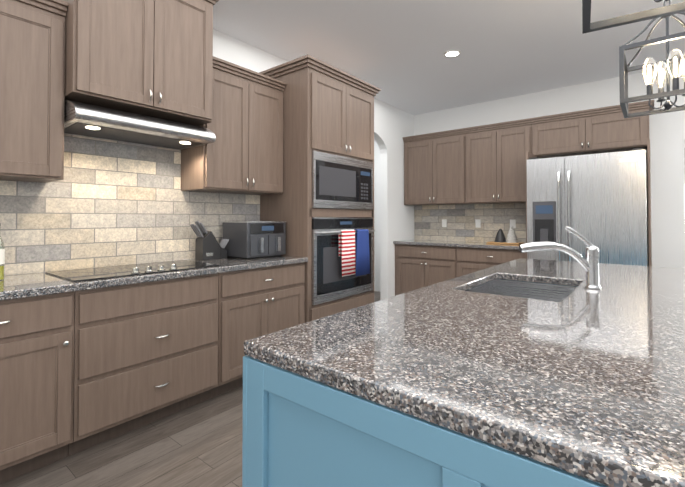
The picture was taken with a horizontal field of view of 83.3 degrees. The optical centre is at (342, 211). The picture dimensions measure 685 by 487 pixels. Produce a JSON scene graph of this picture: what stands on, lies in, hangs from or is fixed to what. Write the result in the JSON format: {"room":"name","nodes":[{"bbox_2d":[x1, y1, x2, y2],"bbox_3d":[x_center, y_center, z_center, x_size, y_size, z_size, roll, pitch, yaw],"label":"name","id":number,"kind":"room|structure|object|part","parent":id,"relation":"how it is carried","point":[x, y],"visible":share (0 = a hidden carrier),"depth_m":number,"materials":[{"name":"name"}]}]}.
{"room":"kitchen","nodes":[
{"label":"kitchen","id":0,"kind":"room"},
{"bbox_2d":[0,291,379,486],"bbox_3d":[1.634,1.303,1.784,9.300,0.060,12.500,-1,-1,39],"label":"floor","id":1,"kind":"structure","parent":0,"point":[198,445],"depth_m":2.01,"materials":[{"name":"brown wood"}]},
{"bbox_2d":[0,291,74,483],"bbox_3d":[-1.771,0.839,1.906,0.654,0.873,0.598,-1,-1,39],"label":"base cabinet","id":2,"kind":"object","parent":1,"relation":"on","point":[36,374],"visible":0.98,"depth_m":1.84,"materials":[{"name":"brown wood"}]},
{"bbox_3d":[-1.462,0.578,1.802,0.039,0.176,0.312,-1,-1,39],"label":"handle","id":3,"kind":"part","parent":2,"relation":"part of","materials":[{"name":"silver metal"}]},
{"bbox_2d":[68,273,218,455],"bbox_3d":[-1.319,0.848,2.466,0.654,0.873,0.838,-1,-1,39],"label":"base cabinet","id":4,"kind":"object","parent":1,"relation":"on","point":[145,353],"visible":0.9,"depth_m":2.21,"materials":[{"name":"brown wood"}]},
{"bbox_2d":[0,255,307,300],"bbox_3d":[-1.466,0.388,2.290,0.631,0.040,2.968,-1,-1,39],"label":"countertop","id":5,"kind":"structure","parent":4,"relation":"on","point":[18,286],"depth_m":2.14,"materials":[{"name":"stone"}]},
{"bbox_2d":[0,223,4,279],"bbox_3d":[-1.833,0.195,2.045,0.063,0.336,0.063,-1,-1,39],"label":"oil bottle","id":6,"kind":"object","parent":5,"relation":"on","point":[2,256],"visible":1,"depth_m":2.05,"materials":[{"name":"clear glass"}]},
{"bbox_2d":[45,260,219,281],"bbox_3d":[-1.311,0.351,2.482,0.510,0.038,0.860,-1,-1,39],"label":"cooktop","id":7,"kind":"object","parent":5,"relation":"in","point":[84,274],"visible":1,"depth_m":2.37,"materials":[{"name":"black glass"}]},
{"bbox_2d":[191,221,228,260],"bbox_3d":[-1.064,0.226,3.094,0.108,0.308,0.306,-1,-1,39],"label":"knife block","id":8,"kind":"object","parent":5,"relation":"on","point":[208,246],"visible":0.98,"depth_m":3.04,"materials":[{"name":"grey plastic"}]},
{"bbox_2d":[222,221,285,258],"bbox_3d":[-0.739,0.233,3.301,0.386,0.302,0.412,-1,-1,39],"label":"air fryer","id":9,"kind":"object","parent":5,"relation":"on","point":[254,239],"visible":0.94,"depth_m":3.16,"materials":[{"name":"grey"}]},
{"bbox_3d":[-1.067,0.882,2.287,0.039,0.302,0.091,-1,-1,39],"label":"handle","id":10,"kind":"part","parent":4,"relation":"part of","materials":[{"name":"silver metal"}]},
{"bbox_2d":[212,262,304,397],"bbox_3d":[-0.794,0.859,3.115,0.654,0.873,0.828,-1,-1,39],"label":"base cabinet","id":11,"kind":"object","parent":1,"relation":"on","point":[255,303],"visible":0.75,"depth_m":2.82,"materials":[{"name":"brown wood"}]},
{"bbox_3d":[-0.554,0.596,2.926,0.039,0.176,0.091,-1,-1,39],"label":"handle","id":12,"kind":"part","parent":11,"relation":"part of","materials":[{"name":"silver metal"}]},
{"bbox_2d":[259,55,380,322],"bbox_3d":[-0.204,0.003,3.831,0.688,2.608,1.102,-1,-1,39],"label":"tall cabinet","id":13,"kind":"object","parent":1,"relation":"on","point":[328,108],"visible":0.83,"depth_m":3.42,"materials":[{"name":"brown wood"}]},
{"bbox_2d":[312,151,372,209],"bbox_3d":[-0.135,-0.270,3.779,0.442,0.489,0.892,-1,-1,39],"label":"microwave","id":14,"kind":"object","parent":13,"relation":"in","point":[340,182],"visible":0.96,"depth_m":3.59,"materials":[{"name":"silver metal"}]},
{"bbox_2d":[312,218,374,304],"bbox_3d":[-0.164,0.431,3.791,0.627,0.746,0.892,-1,-1,39],"label":"wall oven","id":15,"kind":"object","parent":13,"relation":"in","point":[330,282],"visible":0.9,"depth_m":3.48,"materials":[{"name":"silver metal"}]},
{"bbox_2d":[339,230,354,276],"bbox_3d":[0.045,0.378,3.564,0.047,0.420,0.200,-1,-1,39],"label":"towel","id":16,"kind":"object","parent":15,"relation":"hanging from","point":[347,245],"visible":0.96,"depth_m":3.54,"materials":[{"name":"fabric"}]},
{"bbox_2d":[355,229,369,275],"bbox_3d":[0.186,0.391,3.739,0.047,0.440,0.230,-1,-1,39],"label":"towel","id":17,"kind":"object","parent":15,"relation":"hanging from","point":[362,255],"visible":0.96,"depth_m":3.71,"materials":[{"name":"blue fabric"}]},
{"bbox_2d":[242,279,606,486],"bbox_3d":[1.248,0.833,1.552,1.700,0.872,2.722,-1,-1,39],"label":"kitchen island","id":18,"kind":"object","parent":1,"relation":"on","point":[300,431],"visible":0.29,"depth_m":0.82,"materials":[{"name":"blue wood"}]},
{"bbox_2d":[244,258,684,486],"bbox_3d":[1.370,0.374,1.472,2.000,0.040,2.740,-1,-1,39],"label":"island countertop","id":19,"kind":"structure","parent":18,"relation":"on","point":[580,380],"depth_m":0.89,"materials":[{"name":"stone"}]},
{"bbox_2d":[467,279,576,301],"bbox_3d":[0.895,0.516,1.925,0.470,0.223,0.710,-1,-1,39],"label":"sink basin","id":20,"kind":"object","parent":19,"relation":"in","point":[550,292],"visible":0.06,"depth_m":2.21,"materials":[{"name":"silver metal"}]},
{"bbox_2d":[519,226,600,288],"bbox_3d":[1.025,0.213,1.821,0.367,0.292,0.068,0,-1,3],"label":"faucet","id":21,"kind":"object","parent":19,"relation":"on","point":[589,264],"visible":1,"depth_m":1.80,"materials":[{"name":"silver metal"}]},
{"bbox_2d":[395,244,456,295],"bbox_3d":[1.284,0.898,5.469,0.926,0.873,0.654,-1,-1,39],"label":"base cabinet","id":22,"kind":"object","parent":1,"relation":"on","point":[418,266],"visible":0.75,"depth_m":5.26,"materials":[{"name":"brown wood"}]},
{"bbox_2d":[393,239,524,249],"bbox_3d":[1.622,0.436,5.203,1.796,0.040,0.631,-1,-1,39],"label":"countertop","id":23,"kind":"structure","parent":22,"relation":"on","point":[470,244],"depth_m":5.01,"materials":[{"name":"stone"}]},
{"bbox_2d":[486,241,523,244],"bbox_3d":[2.094,0.402,4.963,0.400,0.018,0.240,-1,-1,39],"label":"decorative board","id":24,"kind":"object","parent":23,"relation":"on","point":[493,242],"visible":0.94,"depth_m":4.91,"materials":[{"name":"brown wood"}]},
{"bbox_2d":[494,229,505,241],"bbox_3d":[2.057,0.308,5.007,0.143,0.170,0.146,-1,-1,39],"label":"vase","id":25,"kind":"object","parent":24,"relation":"on","point":[500,236],"visible":0.98,"depth_m":4.97,"materials":[{"name":"grey plastic"}]},
{"bbox_2d":[506,227,517,242],"bbox_3d":[2.166,0.292,4.920,0.143,0.200,0.146,-1,-1,39],"label":"vase","id":26,"kind":"object","parent":24,"relation":"on","point":[511,237],"visible":1,"depth_m":4.88,"materials":[{"name":"white ceramic"}]},
{"bbox_2d":[457,247,525,276],"bbox_3d":[1.982,0.888,4.905,0.868,0.873,0.654,-1,-1,39],"label":"base cabinet","id":27,"kind":"object","parent":1,"relation":"on","point":[470,260],"visible":0.27,"depth_m":4.76,"materials":[{"name":"brown wood"}]},
{"bbox_2d":[525,139,651,265],"bbox_3d":[2.655,0.318,4.184,1.092,1.989,0.944,-1,-1,39],"label":"fridge","id":28,"kind":"object","parent":1,"relation":"on","point":[599,200],"depth_m":3.82,"materials":[{"name":"silver metal"}]},
{"bbox_3d":[2.270,0.159,3.942,0.121,1.171,0.079,-1,-1,39],"label":"handle","id":29,"kind":"part","parent":28,"relation":"part of","materials":[{"name":"silver metal"}]},
{"bbox_3d":[2.713,0.320,4.257,1.092,1.989,0.758,-1,-1,39],"label":"fridge panel","id":30,"kind":"part","parent":28,"relation":"part of","materials":[{"name":"silver metal"}]},
{"bbox_2d":[3,29,414,299],"bbox_3d":[-0.791,-0.124,3.754,0.120,2.860,12.320,-1,-1,39],"label":"wall","id":31,"kind":"structure","parent":0,"point":[393,213],"depth_m":5.48,"materials":[{"name":"white paint"}]},
{"bbox_2d":[0,0,67,182],"bbox_3d":[-1.978,-0.680,1.890,0.384,0.990,0.961,-1,-1,39],"label":"upper cabinet","id":32,"kind":"object","parent":31,"relation":"attached to","point":[32,70],"visible":1,"depth_m":2.06,"materials":[{"name":"brown wood"}]},
{"bbox_2d":[0,134,259,274],"bbox_3d":[-1.717,-0.062,2.501,0.011,0.864,2.968,-1,-1,39],"label":"backsplash","id":33,"kind":"structure","parent":31,"relation":"attached to","point":[104,203],"depth_m":2.64,"materials":[{"name":"tile"}]},
{"bbox_2d":[62,0,218,125],"bbox_3d":[-1.357,-1.111,2.569,0.504,0.923,0.946,-1,-1,39],"label":"upper cabinet","id":34,"kind":"object","parent":31,"relation":"attached to","point":[152,58],"visible":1,"depth_m":2.39,"materials":[{"name":"brown wood"}]},
{"bbox_2d":[64,99,215,149],"bbox_3d":[-1.361,-0.569,2.563,0.496,0.157,0.854,-1,-1,39],"label":"range hood","id":35,"kind":"object","parent":34,"relation":"attached to","point":[86,120],"visible":0.96,"depth_m":2.41,"materials":[{"name":"silver metal"}]},
{"bbox_3d":[-1.176,-0.724,2.417,0.039,0.076,0.075,-1,-1,39],"label":"handle","id":36,"kind":"part","parent":34,"relation":"part of","materials":[{"name":"silver metal"}]},
{"bbox_2d":[181,56,286,194],"bbox_3d":[-0.886,-0.658,3.241,0.384,0.990,0.786,-1,-1,39],"label":"upper cabinet","id":37,"kind":"object","parent":31,"relation":"attached to","point":[242,153],"visible":0.92,"depth_m":3.09,"materials":[{"name":"brown wood"}]},
{"bbox_3d":[-0.751,-0.237,3.126,0.039,0.076,0.075,-1,-1,39],"label":"handle","id":38,"kind":"part","parent":37,"relation":"part of","materials":[{"name":"silver metal"}]},
{"bbox_2d":[213,0,684,114],"bbox_3d":[1.634,-1.616,1.832,9.300,0.060,12.500,-1,-1,39],"label":"ceiling","id":39,"kind":"structure","parent":0,"point":[394,51],"depth_m":3.53,"materials":[{"name":"white paint"}]},
{"bbox_2d":[443,50,460,57],"bbox_3d":[1.078,-1.550,3.785,0.170,0.006,0.170,-1,-1,39],"label":"recessed light","id":40,"kind":"object","parent":39,"relation":"in","point":[452,53],"visible":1,"depth_m":3.78,"materials":[{"name":"white"}]},
{"bbox_2d":[582,0,684,33],"bbox_3d":[0.854,-1.079,1.001,0.401,1.038,0.401,-1,-1,32],"label":"pendant light","id":41,"kind":"object","parent":39,"relation":"hanging from","point":[587,26],"visible":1,"depth_m":1.17,"materials":[{"name":"black metal"}]},
{"bbox_2d":[619,0,684,117],"bbox_3d":[1.743,-1.062,2.069,0.401,1.038,0.401,-1,-1,39],"label":"pendant light","id":42,"kind":"object","parent":39,"relation":"hanging from","point":[625,69],"visible":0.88,"depth_m":2.06,"materials":[{"name":"black metal"}]},
{"bbox_2d":[415,65,684,267],"bbox_3d":[4.091,-0.125,3.712,7.470,2.860,0.150,-1,-1,39],"label":"wall","id":43,"kind":"structure","parent":0,"point":[666,130],"depth_m":4.22,"materials":[{"name":"white paint"}]},
{"bbox_2d":[402,128,465,205],"bbox_3d":[1.376,-0.609,5.593,0.945,1.010,0.384,-1,-1,39],"label":"upper cabinet","id":44,"kind":"object","parent":43,"relation":"attached to","point":[435,168],"visible":0.98,"depth_m":5.44,"materials":[{"name":"brown wood"}]},
{"bbox_2d":[414,203,525,242],"bbox_3d":[1.825,0.157,5.459,1.796,0.524,0.011,-1,-1,39],"label":"backsplash","id":45,"kind":"structure","parent":43,"relation":"attached to","point":[494,218],"depth_m":5.48,"materials":[{"name":"tile"}]},
{"bbox_2d":[442,219,446,226],"bbox_3d":[1.506,0.171,5.703,0.072,0.115,0.008,-1,-1,39],"label":"electrical outlet","id":46,"kind":"object","parent":45,"relation":"attached to","point":[444,222],"visible":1,"depth_m":5.70,"materials":[{"name":"white plastic"}]},
{"bbox_2d":[475,219,480,227],"bbox_3d":[1.895,0.165,5.389,0.072,0.115,0.008,-1,-1,39],"label":"electrical outlet","id":47,"kind":"object","parent":45,"relation":"attached to","point":[477,223],"visible":1,"depth_m":5.39,"materials":[{"name":"white plastic"}]},
{"bbox_2d":[510,219,515,227],"bbox_3d":[2.253,0.161,5.100,0.072,0.115,0.008,-1,-1,39],"label":"electrical outlet","id":48,"kind":"object","parent":45,"relation":"attached to","point":[513,223],"visible":0.96,"depth_m":5.09,"materials":[{"name":"white plastic"}]},
{"bbox_2d":[464,118,531,203],"bbox_3d":[2.063,-0.618,5.038,0.820,1.010,0.384,-1,-1,39],"label":"upper cabinet","id":49,"kind":"object","parent":43,"relation":"attached to","point":[495,165],"visible":0.98,"depth_m":4.91,"materials":[{"name":"brown wood"}]},
{"bbox_2d":[531,100,653,158],"bbox_3d":[2.834,-0.903,4.420,1.160,0.460,0.384,-1,-1,39],"label":"upper cabinet","id":50,"kind":"object","parent":43,"relation":"attached to","point":[608,129],"visible":0.88,"depth_m":4.29,"materials":[{"name":"brown wood"}]}
]}

